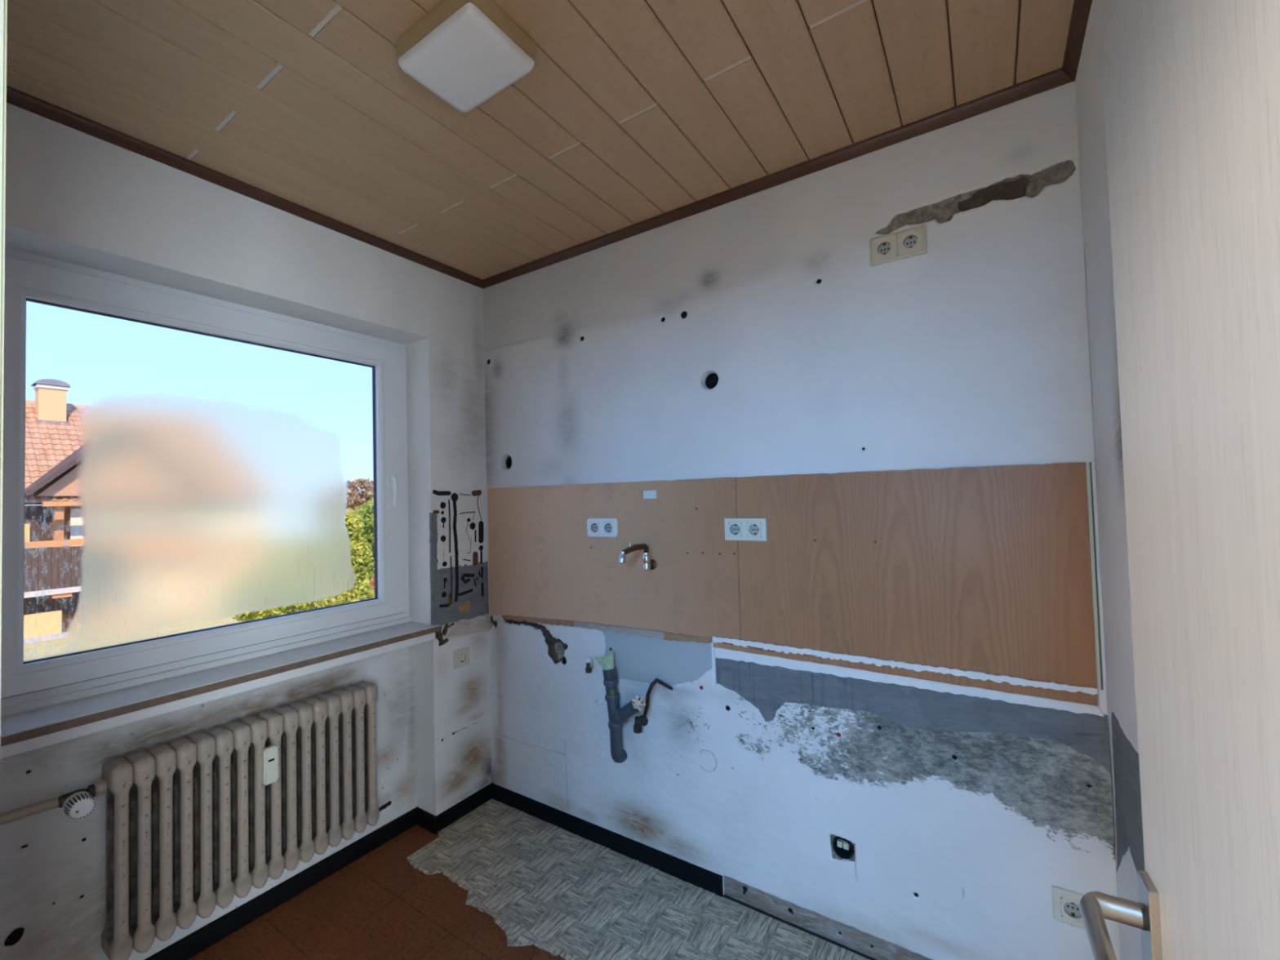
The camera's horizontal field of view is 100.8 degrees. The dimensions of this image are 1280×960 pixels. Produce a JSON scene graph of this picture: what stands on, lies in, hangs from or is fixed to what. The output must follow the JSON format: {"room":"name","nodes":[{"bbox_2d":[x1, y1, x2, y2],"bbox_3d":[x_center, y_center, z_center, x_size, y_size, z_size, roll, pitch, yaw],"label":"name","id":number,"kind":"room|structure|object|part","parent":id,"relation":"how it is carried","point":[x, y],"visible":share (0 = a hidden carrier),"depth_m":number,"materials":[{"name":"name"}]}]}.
{"room":"damaged room","nodes":[
{"label":"damaged room","id":0,"kind":"room"},
{"bbox_2d":[0,102,493,959],"bbox_3d":[-1.306,0.264,2.052,0.342,2.730,2.120,-3,-2,33],"label":"wall","id":1,"kind":"structure","parent":0,"point":[73,196],"depth_m":1.89,"materials":[{"name":"paint"}]},
{"bbox_2d":[0,680,379,959],"bbox_3d":[-1.348,1.074,1.711,0.179,0.543,1.036,-3,-2,33],"label":"radiator","id":2,"kind":"object","parent":1,"relation":"attached to","point":[197,820],"visible":1,"depth_m":1.68,"materials":[{"name":"metal"}]},
{"bbox_3d":[-1.487,0.863,1.405,0.058,0.053,0.053,-3,-2,33],"label":"thermostat knob","id":3,"kind":"part","parent":2,"relation":"part of","materials":[{"name":"white plastic"}]},
{"bbox_2d":[0,247,441,758],"bbox_3d":[-1.362,0.023,1.870,0.278,1.340,1.310,-3,-2,33],"label":"window","id":4,"kind":"structure","parent":1,"relation":"in","point":[194,509],"depth_m":1.78,"materials":[{"name":"white plastic"}]},
{"bbox_3d":[-1.454,0.003,1.915,0.004,1.034,1.032,-3,-2,33],"label":"pane","id":5,"kind":"part","parent":4,"relation":"part of","materials":[{"name":"clear glass"}]},
{"bbox_3d":[-1.342,0.646,1.850,0.265,0.024,1.310,-3,-2,33],"label":"sill","id":6,"kind":"part","parent":4,"relation":"part of","materials":[{"name":"stone"}]},
{"bbox_3d":[-1.107,0.000,2.347,0.010,0.070,0.030,-3,-2,33],"label":"handle plate","id":7,"kind":"part","parent":4,"relation":"part of","materials":[{"name":"white plastic"}]},
{"bbox_3d":[-1.085,0.048,2.333,0.047,0.134,0.021,-3,-2,33],"label":"handle","id":8,"kind":"part","parent":4,"relation":"part of","materials":[{"name":"white plastic"}]},
{"bbox_2d":[6,85,482,288],"bbox_3d":[-1.235,-0.973,1.913,0.028,0.030,1.700,-3,-2,33],"label":"trim","id":9,"kind":"structure","parent":1,"relation":"attached to","point":[17,98],"depth_m":1.69,"materials":[{"name":"brown wood"}]},
{"bbox_2d":[144,782,491,959],"bbox_3d":[-1.199,1.489,1.931,0.150,0.068,1.580,-3,-2,33],"label":"baseboard","id":10,"kind":"structure","parent":1,"relation":"attached to","point":[207,935],"depth_m":1.99,"materials":[{"name":"black plastic"}]},
{"bbox_2d":[453,646,469,669],"bbox_3d":[-0.819,0.818,2.437,0.010,0.081,0.081,-3,-2,33],"label":"wall socket","id":11,"kind":"object","parent":1,"relation":"attached to","point":[457,664],"visible":1,"depth_m":2.43,"materials":[{"name":"beige plastic"}]},
{"bbox_2d":[188,798,876,959],"bbox_3d":[-0.378,1.510,0.301,3.760,0.126,4.000,-3,-2,33],"label":"floor","id":12,"kind":"structure","parent":0,"point":[501,881],"depth_m":1.84,"materials":[{"name":"brown tile"}]},
{"bbox_2d":[6,0,1074,279],"bbox_3d":[-0.447,-1.115,0.379,3.760,0.120,4.000,-3,-2,33],"label":"ceiling","id":13,"kind":"structure","parent":0,"point":[627,113],"depth_m":1.40,"materials":[{"name":"brown wood"}]},
{"bbox_2d":[396,0,535,112],"bbox_3d":[-0.407,-0.994,1.242,0.262,0.072,0.192,-3,-2,33],"label":"ceiling lamp","id":14,"kind":"object","parent":13,"relation":"attached to","point":[464,52],"visible":1,"depth_m":1.20,"materials":[{"name":"white plastic"}]},
{"bbox_2d":[483,80,1120,959],"bbox_3d":[0.202,0.227,2.149,2.797,2.730,0.302,-3,-2,33],"label":"wall","id":15,"kind":"structure","parent":0,"point":[757,334],"depth_m":1.70,"materials":[{"name":"paint"}]},
{"bbox_2d":[585,657,595,673],"bbox_3d":[-0.209,0.770,2.211,0.036,0.060,0.039,-3,-2,33],"label":"angle valve","id":16,"kind":"object","parent":15,"relation":"attached to","point":[590,663],"visible":1,"depth_m":2.20,"materials":[{"name":"silver metal"}]},
{"bbox_2d":[594,698,603,706],"bbox_3d":[-0.172,0.921,2.188,0.026,0.026,0.034,-3,-2,33],"label":"pipe stub","id":17,"kind":"object","parent":15,"relation":"attached to","point":[600,701],"visible":1,"depth_m":2.19,"materials":[{"name":"white plastic"}]},
{"bbox_2d":[491,782,723,897],"bbox_3d":[-0.214,1.472,2.218,1.212,0.068,0.013,-3,-2,33],"label":"baseboard","id":18,"kind":"structure","parent":15,"relation":"attached to","point":[701,877],"depth_m":2.14,"materials":[{"name":"black plastic"}]},
{"bbox_2d":[487,477,741,643],"bbox_3d":[-0.195,0.326,2.221,1.296,0.626,0.010,-3,-2,33],"label":"panel","id":19,"kind":"object","parent":15,"relation":"attached to","point":[545,567],"visible":1,"depth_m":2.14,"materials":[{"name":"brown wood"}]},
{"bbox_2d":[586,518,617,537],"bbox_3d":[-0.157,0.198,2.189,0.154,0.078,0.011,-3,-2,33],"label":"wall socket","id":20,"kind":"object","parent":19,"relation":"attached to","point":[605,527],"visible":1,"depth_m":2.18,"materials":[{"name":"white plastic"}]},
{"bbox_2d":[618,542,657,569],"bbox_3d":[-0.010,0.290,1.994,0.041,0.114,0.182,-3,-2,41],"label":"tap","id":21,"kind":"object","parent":19,"relation":"attached to","point":[648,563],"visible":1,"depth_m":2.01,"materials":[{"name":"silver metal"}]},
{"bbox_3d":[-0.016,0.262,1.987,0.025,0.041,0.131,-3,-2,43],"label":"spout","id":22,"kind":"part","parent":21,"relation":"part of","materials":[{"name":"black metal"}]},
{"bbox_2d":[724,518,767,541],"bbox_3d":[0.366,0.172,1.846,0.153,0.078,0.011,-3,-2,33],"label":"wall socket","id":23,"kind":"object","parent":19,"relation":"attached to","point":[734,528],"visible":1,"depth_m":1.84,"materials":[{"name":"beige plastic"}]},
{"bbox_2d":[602,666,643,763],"bbox_3d":[-0.059,0.942,2.077,0.078,0.379,0.212,0,-2,-43],"label":"pipe","id":24,"kind":"object","parent":15,"relation":"attached to","point":[617,716],"visible":0.96,"depth_m":2.10,"materials":[{"name":"grey plastic"}]},
{"bbox_2d":[595,650,614,670],"bbox_3d":[-0.141,0.731,2.137,0.065,0.082,0.066,0,-2,-38],"label":"plastic bag","id":25,"kind":"object","parent":24,"relation":"in","point":[606,661],"visible":0.98,"depth_m":2.12,"materials":[{"name":"green plastic"}]},
{"bbox_2d":[631,695,645,711],"bbox_3d":[-0.007,0.839,1.994,0.051,0.052,0.046,-1,-2,-20],"label":"plug","id":26,"kind":"object","parent":24,"relation":"attached to","point":[637,702],"visible":1,"depth_m":1.99,"materials":[{"name":"white plastic"}]},
{"bbox_2d":[633,715,648,733],"bbox_3d":[-0.001,0.945,2.058,0.040,0.054,0.062,-3,-2,33],"label":"angle valve","id":27,"kind":"object","parent":15,"relation":"attached to","point":[640,721],"visible":0.98,"depth_m":2.04,"materials":[{"name":"metal"}]},
{"bbox_2d":[643,678,672,716],"bbox_3d":[0.065,0.823,2.005,0.118,0.158,0.050,-2,-2,9],"label":"hose","id":28,"kind":"object","parent":15,"relation":"attached to","point":[653,683],"visible":0.99,"depth_m":2.00,"materials":[{"name":"black rubber"}]},
{"bbox_2d":[482,67,1075,288],"bbox_3d":[0.167,-1.008,1.992,2.287,0.030,0.028,-3,-2,33],"label":"trim","id":29,"kind":"structure","parent":15,"relation":"attached to","point":[1057,77],"depth_m":1.72,"materials":[{"name":"brown wood"}]},
{"bbox_2d":[832,836,853,859],"bbox_3d":[0.648,1.167,1.686,0.061,0.061,0.026,-3,-2,33],"label":"box","id":30,"kind":"object","parent":15,"relation":"attached to","point":[846,844],"visible":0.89,"depth_m":1.69,"materials":[{"name":"black plastic"}]},
{"bbox_2d":[869,224,927,266],"bbox_3d":[0.776,-0.705,1.596,0.155,0.082,0.014,-3,-2,33],"label":"wall socket","id":31,"kind":"object","parent":15,"relation":"attached to","point":[911,242],"visible":1,"depth_m":1.59,"materials":[{"name":"beige plastic"}]},
{"bbox_2d":[711,635,1104,716],"bbox_3d":[0.711,0.632,1.620,1.080,0.180,0.014,-3,-2,33],"label":"trim","id":32,"kind":"structure","parent":15,"relation":"attached to","point":[1074,699],"depth_m":1.55,"materials":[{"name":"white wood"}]},
{"bbox_2d":[736,462,1102,689],"bbox_3d":[0.751,0.261,1.601,0.965,0.580,0.008,-3,-2,33],"label":"panel","id":33,"kind":"object","parent":15,"relation":"attached to","point":[983,569],"visible":1,"depth_m":1.53,"materials":[{"name":"brown wood"}]},
{"bbox_2d":[1051,884,1085,929],"bbox_3d":[1.109,1.098,1.356,0.083,0.083,0.011,-3,-2,33],"label":"wall socket","id":34,"kind":"object","parent":15,"relation":"attached to","point":[1068,908],"visible":0.73,"depth_m":1.36,"materials":[{"name":"beige plastic"}]},
{"bbox_2d":[1075,0,1145,959],"bbox_3d":[0.811,0.167,0.661,0.162,2.730,2.120,-3,-2,33],"label":"wall","id":35,"kind":"structure","parent":0,"point":[1093,170],"depth_m":1.19,"materials":[{"name":"paint"}]},
{"bbox_2d":[1062,0,1092,80],"bbox_3d":[0.651,-1.060,0.673,0.028,0.030,1.700,-3,-2,33],"label":"trim","id":36,"kind":"structure","parent":35,"relation":"attached to","point":[1081,8],"depth_m":1.25,"materials":[{"name":"brown wood"}]},
{"bbox_3d":[-0.768,0.203,0.502,2.327,2.730,0.120,-3,-2,33],"label":"wall","id":37,"kind":"structure","parent":0,"visible":0},
{"bbox_2d":[0,0,7,724],"bbox_3d":[-0.219,0.404,0.149,0.968,2.080,0.138,-3,-2,33],"label":"trim","id":38,"kind":"structure","parent":37,"relation":"attached to","point":[3,3],"depth_m":0.45,"materials":[{"name":"beige paint"}]},
{"bbox_2d":[1079,0,1279,959],"bbox_3d":[0.397,0.433,0.302,0.113,1.973,0.811,-2,-2,30],"label":"door","id":39,"kind":"structure","parent":37,"relation":"in","point":[1191,88],"depth_m":0.46,"materials":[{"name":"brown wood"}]},
{"bbox_3d":[0.533,0.512,0.588,0.061,0.028,0.138,-3,-2,33],"label":"handle","id":40,"kind":"part","parent":39,"relation":"part of","materials":[{"name":"metal"}]},
{"bbox_3d":[0.596,0.586,0.615,0.009,0.235,0.042,-2,-2,30],"label":"handle plate","id":41,"kind":"part","parent":39,"relation":"part of","materials":[{"name":"metal"}]},
{"label":"outside","id":42,"kind":"structure","parent":0,"visible":0},
{"bbox_2d":[23,578,368,657],"bbox_3d":[-35.599,6.708,31.421,89.660,0.200,130.000,-3,-2,33],"label":"ground","id":43,"kind":"structure","parent":42,"point":[30,650],"depth_m":19.57,"materials":[{"name":"beige concrete"}]},
{"bbox_2d":[23,378,91,644],"bbox_3d":[-25.980,1.123,22.576,10.860,10.790,14.806,-3,-2,33],"label":"house","id":44,"kind":"structure","parent":43,"relation":"on","point":[55,442],"depth_m":20.18,"materials":[{"name":"ceramic"}]},
{"bbox_3d":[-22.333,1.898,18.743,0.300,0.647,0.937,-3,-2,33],"label":"balcony post","id":45,"kind":"part","parent":44,"relation":"part of","materials":[{"name":"wood"}]},
{"bbox_3d":[-21.361,2.343,19.772,0.160,0.233,8.526,-3,-2,33],"label":"rail","id":46,"kind":"part","parent":44,"relation":"part of","materials":[{"name":"orange wood"}]},
{"bbox_3d":[-22.350,1.942,20.354,0.300,1.856,0.246,-3,-2,33],"label":"balcony post","id":47,"kind":"part","parent":44,"relation":"part of","materials":[{"name":"orange wood"}]},
{"bbox_2d":[232,602,315,622],"bbox_3d":[-12.720,4.003,18.756,2.226,3.253,3.447,-3,-2,33],"label":"hedge","id":48,"kind":"object","parent":43,"relation":"on","point":[250,615],"visible":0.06,"depth_m":17.72,"materials":[{"name":"green plant"}]},
{"bbox_2d":[262,559,368,615],"bbox_3d":[-10.361,3.572,16.904,2.055,3.878,3.252,-3,-2,33],"label":"hedge","id":49,"kind":"object","parent":43,"relation":"on","point":[302,606],"visible":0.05,"depth_m":15.94,"materials":[{"name":"green plant"}]},
{"bbox_2d":[345,477,373,529],"bbox_3d":[-19.118,3.058,36.425,4.262,6.528,6.261,-3,-2,33],"label":"autumn tree","id":50,"kind":"object","parent":43,"relation":"on","point":[355,497],"visible":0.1,"depth_m":35.53,"materials":[{"name":"red plant"}]},
{"bbox_2d":[349,497,374,580],"bbox_3d":[-11.916,3.163,25.520,3.882,5.421,4.540,-3,-2,33],"label":"tree","id":51,"kind":"object","parent":43,"relation":"on","point":[366,513],"visible":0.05,"depth_m":24.09,"materials":[{"name":"green plant"}]},
{"bbox_2d":[368,577,374,595],"bbox_3d":[-7.281,3.700,15.201,1.509,3.358,1.584,-3,-2,33],"label":"shrub","id":52,"kind":"object","parent":43,"relation":"on","point":[371,580],"visible":0.02,"depth_m":14.82,"materials":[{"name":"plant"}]},
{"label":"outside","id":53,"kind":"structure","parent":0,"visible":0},
{"bbox_3d":[-3.275,5.298,16.164,5.500,0.030,100.000,-3,-2,33],"label":"street","id":54,"kind":"object","parent":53,"visible":0},
{"bbox_2d":[314,511,374,608],"bbox_3d":[-7.088,3.023,12.798,1.390,4.560,1.374,-3,-2,33],"label":"hedge","id":55,"kind":"object","parent":54,"relation":"on","point":[361,553],"visible":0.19,"depth_m":12.73,"materials":[{"name":"green plant"}]}
]}

